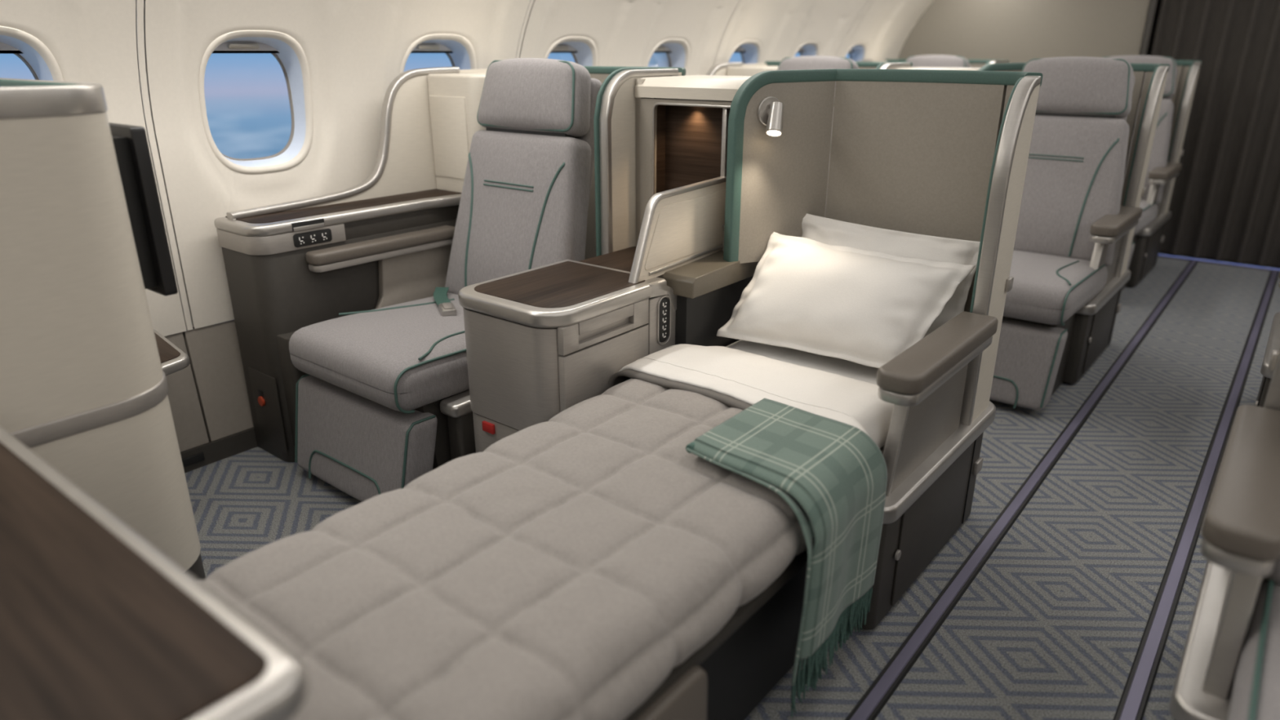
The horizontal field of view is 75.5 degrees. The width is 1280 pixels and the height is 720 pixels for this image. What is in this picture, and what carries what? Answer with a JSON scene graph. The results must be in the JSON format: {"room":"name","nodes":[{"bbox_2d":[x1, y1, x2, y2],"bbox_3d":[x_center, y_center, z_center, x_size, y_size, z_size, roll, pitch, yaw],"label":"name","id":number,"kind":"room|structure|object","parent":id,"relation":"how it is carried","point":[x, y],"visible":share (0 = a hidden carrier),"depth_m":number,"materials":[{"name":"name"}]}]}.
{"room":"aircraft cabin","nodes":[
{"label":"aircraft cabin","id":0,"kind":"room"},
{"bbox_2d":[0,0,933,452],"bbox_3d":[-0.548,-0.867,3.168,0.912,2.113,9.281,16,26,36],"label":"wall","id":1,"kind":"structure","parent":0,"point":[146,56],"depth_m":2.79,"materials":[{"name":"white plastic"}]},
{"bbox_2d":[0,26,63,81],"bbox_3d":[-1.715,-0.642,2.176,0.147,0.448,0.380,16,26,36],"label":"window","id":2,"kind":"structure","parent":1,"relation":"in","point":[42,64],"depth_m":2.21,"materials":[{"name":"white plastic"}]},
{"bbox_2d":[0,42,23,53],"bbox_3d":[-1.751,-0.817,2.142,0.012,0.044,0.316,16,26,36],"label":"shade","id":3,"kind":"object","parent":2,"relation":"attached to","point":[5,47],"depth_m":2.21,"materials":[{"name":"white plastic"}]},
{"bbox_2d":[180,426,257,473],"bbox_3d":[-0.824,0.027,3.553,0.080,0.068,8.950,16,26,36],"label":"baseboard","id":4,"kind":"structure","parent":1,"relation":"attached to","point":[212,451],"depth_m":2.80,"materials":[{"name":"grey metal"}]},
{"bbox_2d":[198,30,312,173],"bbox_3d":[-1.256,-0.843,2.714,0.147,0.448,0.380,16,26,36],"label":"window","id":5,"kind":"structure","parent":1,"relation":"in","point":[290,55],"depth_m":2.77,"materials":[{"name":"white plastic"}]},
{"bbox_2d":[212,41,279,53],"bbox_3d":[-1.291,-1.017,2.679,0.012,0.044,0.316,16,26,36],"label":"shade","id":6,"kind":"object","parent":5,"relation":"attached to","point":[226,46],"depth_m":2.68,"materials":[{"name":"white plastic"}]},
{"bbox_2d":[399,33,476,74],"bbox_3d":[-0.796,-1.043,3.251,0.147,0.448,0.380,16,26,36],"label":"window","id":7,"kind":"structure","parent":1,"relation":"in","point":[459,50],"depth_m":3.23,"materials":[{"name":"white plastic"}]},
{"bbox_2d":[410,43,453,53],"bbox_3d":[-0.831,-1.218,3.216,0.012,0.044,0.316,16,26,36],"label":"shade","id":8,"kind":"object","parent":7,"relation":"attached to","point":[422,47],"depth_m":3.23,"materials":[{"name":"white plastic"}]},
{"bbox_2d":[544,36,597,66],"bbox_3d":[-0.336,-1.243,3.788,0.147,0.448,0.380,16,26,36],"label":"window","id":9,"kind":"structure","parent":1,"relation":"in","point":[584,51],"depth_m":3.79,"materials":[{"name":"white plastic"}]},
{"bbox_2d":[550,44,577,53],"bbox_3d":[-0.372,-1.418,3.754,0.012,0.044,0.316,16,26,36],"label":"shade","id":10,"kind":"object","parent":9,"relation":"attached to","point":[560,48],"depth_m":3.77,"materials":[{"name":"white plastic"}]},
{"bbox_2d":[645,38,689,75],"bbox_3d":[0.124,-1.443,4.326,0.147,0.448,0.380,16,26,36],"label":"window","id":11,"kind":"structure","parent":1,"relation":"in","point":[675,52],"depth_m":4.36,"materials":[{"name":"white plastic"}]},
{"bbox_2d":[653,45,671,53],"bbox_3d":[0.088,-1.618,4.291,0.012,0.044,0.316,16,26,36],"label":"shade","id":12,"kind":"object","parent":11,"relation":"attached to","point":[661,49],"depth_m":4.32,"materials":[{"name":"white plastic"}]},
{"bbox_2d":[727,40,761,63],"bbox_3d":[0.584,-1.643,4.863,0.147,0.448,0.380,16,26,36],"label":"window","id":13,"kind":"structure","parent":1,"relation":"in","point":[750,51],"depth_m":4.88,"materials":[{"name":"white plastic"}]},
{"bbox_2d":[733,46,746,53],"bbox_3d":[0.548,-1.818,4.828,0.012,0.044,0.316,16,26,36],"label":"shade","id":14,"kind":"object","parent":13,"relation":"attached to","point":[740,49],"depth_m":4.87,"materials":[{"name":"white plastic"}]},
{"bbox_2d":[792,40,819,57],"bbox_3d":[1.043,-1.843,5.401,0.147,0.448,0.380,16,26,36],"label":"window","id":15,"kind":"structure","parent":1,"relation":"in","point":[807,48],"depth_m":5.40,"materials":[{"name":"white plastic"}]},
{"bbox_2d":[796,47,804,53],"bbox_3d":[1.008,-2.018,5.366,0.012,0.044,0.316,16,26,36],"label":"shade","id":16,"kind":"object","parent":15,"relation":"attached to","point":[802,50],"depth_m":5.42,"materials":[{"name":"white plastic"}]},
{"bbox_2d":[844,42,867,61],"bbox_3d":[1.503,-2.044,5.938,0.147,0.448,0.380,16,26,36],"label":"window","id":17,"kind":"structure","parent":1,"relation":"in","point":[858,51],"depth_m":5.97,"materials":[{"name":"white plastic"}]},
{"bbox_2d":[184,251,1279,719],"bbox_3d":[1.509,0.645,1.993,6.100,0.001,9.250,16,26,36],"label":"floor","id":18,"kind":"structure","parent":0,"point":[1051,626],"depth_m":2.42,"materials":[{"name":"carpet"}]},
{"bbox_2d":[0,77,205,580],"bbox_3d":[-1.681,0.141,1.563,0.926,1.244,1.210,16,26,36],"label":"shell","id":19,"kind":"object","parent":18,"relation":"on","point":[84,387],"visible":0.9,"depth_m":1.54,"materials":[{"name":"beige plastic"}]},
{"bbox_2d":[108,122,177,296],"bbox_3d":[-1.203,-0.350,1.839,0.495,0.348,0.064,16,26,36],"label":"monitor","id":20,"kind":"object","parent":19,"relation":"attached to","point":[131,145],"visible":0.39,"depth_m":1.70,"materials":[{"name":"black plastic"}]},
{"bbox_2d":[0,426,308,719],"bbox_3d":[-1.049,0.670,0.843,1.068,0.754,1.056,16,26,36],"label":"console","id":21,"kind":"object","parent":18,"relation":"on","point":[97,622],"visible":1,"depth_m":0.84,"materials":[{"name":"brown wood"}]},
{"bbox_2d":[153,329,190,375],"bbox_3d":[-1.410,0.224,2.386,0.420,0.514,0.282,16,26,36],"label":"shelf","id":22,"kind":"object","parent":18,"relation":"on","point":[173,359],"visible":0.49,"depth_m":2.28,"materials":[{"name":"brown wood"}]},
{"bbox_2d":[213,188,462,462],"bbox_3d":[-0.955,-0.164,3.005,0.315,0.808,0.912,16,26,36],"label":"console","id":23,"kind":"object","parent":18,"relation":"on","point":[288,272],"visible":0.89,"depth_m":2.73,"materials":[{"name":"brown plastic"}]},
{"bbox_2d":[288,57,601,502],"bbox_3d":[-0.590,-0.292,2.672,0.600,1.282,1.008,16,26,36],"label":"passenger seat","id":24,"kind":"object","parent":18,"relation":"on","point":[370,421],"visible":0.7,"depth_m":2.62,"materials":[{"name":"grey fabric"}]},
{"bbox_2d":[288,293,469,411],"bbox_3d":[-0.658,-0.058,2.668,0.599,0.172,0.720,16,26,36],"label":"seat cushion","id":25,"kind":"object","parent":24,"relation":"on","point":[409,356],"depth_m":2.41,"materials":[{"name":"fabric"}]},
{"bbox_2d":[433,287,457,315],"bbox_3d":[-0.666,-0.206,2.801,0.060,0.025,0.330,-6,21,-16],"label":"belt","id":26,"kind":"object","parent":24,"relation":"on","point":[446,307],"visible":1,"depth_m":2.77,"materials":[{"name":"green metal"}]},
{"bbox_2d":[226,66,685,460],"bbox_3d":[-0.550,-0.348,2.864,0.921,1.253,1.260,16,26,36],"label":"shell","id":27,"kind":"object","parent":18,"relation":"on","point":[429,123],"visible":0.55,"depth_m":2.93,"materials":[{"name":"beige plastic"}]},
{"bbox_2d":[457,246,759,453],"bbox_3d":[-0.015,0.046,2.557,0.457,0.728,1.024,16,26,36],"label":"console","id":28,"kind":"object","parent":18,"relation":"on","point":[544,341],"visible":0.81,"depth_m":2.20,"materials":[{"name":"grey plastic"}]},
{"bbox_2d":[578,246,636,271],"bbox_3d":[0.004,-0.288,2.563,0.325,0.030,0.330,16,26,36],"label":"shelf","id":29,"kind":"object","parent":28,"relation":"attached to","point":[621,260],"depth_m":2.58,"materials":[{"name":"brown wood"}]},
{"bbox_2d":[628,176,726,283],"bbox_3d":[0.121,-0.381,2.390,0.029,0.250,0.467,16,26,36],"label":"divider panel","id":30,"kind":"object","parent":28,"relation":"on","point":[682,225],"visible":0.81,"depth_m":2.36,"materials":[{"name":"beige plastic"}]},
{"bbox_2d":[634,75,751,251],"bbox_3d":[0.253,-0.619,2.684,0.422,0.566,0.341,16,26,36],"label":"storage unit","id":31,"kind":"object","parent":28,"relation":"on","point":[682,122],"visible":0.31,"depth_m":2.59,"materials":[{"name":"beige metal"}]},
{"bbox_2d":[624,449,884,719],"bbox_3d":[-0.095,0.516,1.686,0.700,0.455,2.565,16,26,36],"label":"bed","id":32,"kind":"object","parent":18,"relation":"on","point":[731,674],"visible":0.09,"depth_m":1.59,"materials":[{"name":"brown fabric"}]},
{"bbox_2d":[197,377,807,719],"bbox_3d":[-0.280,0.380,1.407,0.737,0.127,1.743,16,26,36],"label":"duvet","id":33,"kind":"object","parent":32,"relation":"on","point":[563,568],"visible":0.73,"depth_m":1.35,"materials":[{"name":"grey fabric"}]},
{"bbox_2d":[685,398,887,717],"bbox_3d":[0.293,0.396,1.758,0.339,0.468,0.398,16,26,36],"label":"throw blanket","id":34,"kind":"object","parent":33,"relation":"on","point":[831,473],"visible":1,"depth_m":1.66,"materials":[{"name":"fabric"}]},
{"bbox_2d":[608,339,893,451],"bbox_3d":[0.422,0.084,2.241,0.773,0.189,0.844,16,26,36],"label":"sheet","id":35,"kind":"object","parent":32,"relation":"on","point":[740,374],"visible":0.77,"depth_m":2.10,"materials":[{"name":"fabric"}]},
{"bbox_2d":[716,231,975,368],"bbox_3d":[0.554,-0.171,2.308,0.635,0.284,0.258,16,26,36],"label":"pillow","id":36,"kind":"object","parent":35,"relation":"on","point":[863,307],"visible":0.98,"depth_m":2.23,"materials":[{"name":"fabric"}]},
{"bbox_2d":[801,213,980,337],"bbox_3d":[0.674,-0.221,2.389,0.555,0.346,0.118,16,26,36],"label":"pillow","id":37,"kind":"object","parent":35,"relation":"on","point":[824,230],"visible":0.2,"depth_m":2.31,"materials":[{"name":"fabric"}]},
{"bbox_2d":[706,61,912,75],"bbox_3d":[0.701,-0.893,4.327,0.921,1.253,1.260,16,26,36],"label":"shell","id":38,"kind":"object","parent":18,"relation":"on","point":[730,68],"visible":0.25,"depth_m":4.43,"materials":[{"name":"beige plastic"}]},
{"bbox_2d":[893,66,980,70],"bbox_3d":[1.504,-1.164,4.146,0.422,0.566,0.341,16,26,36],"label":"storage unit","id":39,"kind":"object","parent":38,"relation":"attached to","point":[916,68],"visible":0.02,"depth_m":4.03,"materials":[{"name":"beige plastic"}]},
{"bbox_2d":[777,55,858,210],"bbox_3d":[0.661,-0.837,4.134,0.600,1.282,1.008,16,26,36],"label":"passenger seat","id":40,"kind":"object","parent":18,"relation":"on","point":[811,62],"visible":0.05,"depth_m":4.15,"materials":[{"name":"fabric"}]},
{"bbox_2d":[723,68,1042,630],"bbox_3d":[0.512,-0.109,2.219,0.804,1.255,0.806,16,26,36],"label":"shell","id":41,"kind":"object","parent":18,"relation":"on","point":[943,153],"visible":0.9,"depth_m":2.25,"materials":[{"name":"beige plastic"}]},
{"bbox_2d":[756,96,783,136],"bbox_3d":[0.379,-0.680,2.312,0.080,0.105,0.072,-9,22,-23],"label":"reading lamp","id":42,"kind":"object","parent":41,"relation":"attached to","point":[770,112],"visible":1,"depth_m":2.30,"materials":[{"name":"silver metal"}]},
{"bbox_2d":[854,58,1008,67],"bbox_3d":[1.807,-1.403,5.694,0.921,1.253,1.260,16,26,36],"label":"shell","id":43,"kind":"object","parent":18,"relation":"on","point":[972,63],"visible":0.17,"depth_m":5.79,"materials":[{"name":"beige plastic"}]},
{"bbox_2d":[905,54,971,67],"bbox_3d":[1.748,-1.338,5.479,0.600,1.282,1.008,16,26,36],"label":"passenger seat","id":44,"kind":"object","parent":18,"relation":"on","point":[928,60],"visible":0.03,"depth_m":5.49,"materials":[{"name":"fabric"}]},
{"bbox_2d":[844,257,1198,719],"bbox_3d":[0.918,0.542,2.255,0.048,0.010,8.950,16,26,36],"label":"track","id":45,"kind":"structure","parent":18,"relation":"on","point":[872,703],"depth_m":2.30,"materials":[{"name":"grey metal"}]},
{"bbox_2d":[989,56,1135,410],"bbox_3d":[1.597,-0.566,3.407,0.600,1.282,1.008,16,26,36],"label":"passenger seat","id":46,"kind":"object","parent":18,"relation":"on","point":[1074,176],"visible":0.59,"depth_m":3.39,"materials":[{"name":"fabric"}]},
{"bbox_2d":[1003,249,1106,324],"bbox_3d":[1.529,-0.332,3.404,0.599,0.172,0.720,16,26,36],"label":"seat cushion","id":47,"kind":"object","parent":46,"relation":"on","point":[1049,286],"depth_m":3.11,"materials":[{"name":"fabric"}]},
{"bbox_2d":[977,62,1169,384],"bbox_3d":[1.763,-0.654,3.681,0.804,1.255,0.806,16,26,36],"label":"shell","id":48,"kind":"object","parent":18,"relation":"on","point":[1095,322],"visible":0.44,"depth_m":3.52,"materials":[{"name":"plastic"}]},
{"bbox_2d":[1102,55,1177,290],"bbox_3d":[2.696,-1.095,4.827,0.600,1.282,1.008,16,26,36],"label":"passenger seat","id":49,"kind":"object","parent":18,"relation":"on","point":[1159,152],"visible":0.25,"depth_m":4.79,"materials":[{"name":"plastic"}]},
{"bbox_2d":[1133,199,1157,235],"bbox_3d":[2.628,-0.861,4.823,0.599,0.172,0.720,16,26,36],"label":"seat cushion","id":50,"kind":"object","parent":49,"relation":"on","point":[1149,211],"depth_m":4.63,"materials":[{"name":"fabric"}]},
{"bbox_2d":[1125,60,1201,287],"bbox_3d":[2.862,-1.183,5.101,0.804,1.255,0.806,16,26,36],"label":"shell","id":51,"kind":"object","parent":18,"relation":"on","point":[1148,240],"visible":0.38,"depth_m":4.92,"materials":[{"name":"plastic"}]},
{"bbox_2d":[1112,267,1279,719],"bbox_3d":[1.257,0.636,2.000,0.048,0.010,8.950,16,26,36],"label":"track","id":52,"kind":"structure","parent":18,"relation":"on","point":[1132,704],"depth_m":2.29,"materials":[{"name":"grey metal"}]},
{"bbox_2d":[1157,253,1279,271],"bbox_3d":[4.305,-0.490,5.018,2.580,0.014,0.040,16,26,36],"label":"trim","id":53,"kind":"structure","parent":18,"relation":"on","point":[1159,255],"depth_m":5.39,"materials":[{"name":"blue"}]},
{"bbox_2d":[1168,349,1279,719],"bbox_3d":[1.358,0.248,1.259,0.804,1.255,0.806,16,26,36],"label":"shell","id":54,"kind":"object","parent":18,"relation":"on","point":[1240,529],"visible":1,"depth_m":1.28,"materials":[{"name":"plastic"}]},
{"bbox_2d":[1227,557,1279,719],"bbox_3d":[1.165,0.320,1.029,0.600,1.282,1.008,16,26,36],"label":"passenger seat","id":55,"kind":"object","parent":18,"relation":"on","point":[1255,695],"visible":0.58,"depth_m":1.19,"materials":[{"name":"fabric"}]},
{"bbox_2d":[1254,271,1279,407],"bbox_3d":[2.540,-0.266,2.641,0.804,1.255,0.806,16,26,36],"label":"shell","id":56,"kind":"object","parent":18,"relation":"on","point":[1273,341],"visible":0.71,"depth_m":2.79,"materials":[{"name":"plastic"}]},
{"bbox_2d":[897,0,1161,62],"bbox_3d":[2.661,-2.158,6.077,1.885,2.400,0.350,16,26,36],"label":"wall","id":57,"kind":"structure","parent":0,"point":[1015,31],"depth_m":5.76,"materials":[{"name":"beige plastic"}]},
{"bbox_3d":[1.782,-1.307,1.032,5.400,0.270,9.250,16,26,36],"label":"ceiling","id":58,"kind":"structure","parent":0,"visible":0},
{"bbox_2d":[1150,0,1279,267],"bbox_3d":[4.584,-1.504,4.517,3.200,2.240,0.068,16,26,36],"label":"curtain","id":59,"kind":"object","parent":58,"relation":"hanging from","point":[1224,204],"visible":0.7,"depth_m":5.26,"materials":[{"name":"black fabric"}]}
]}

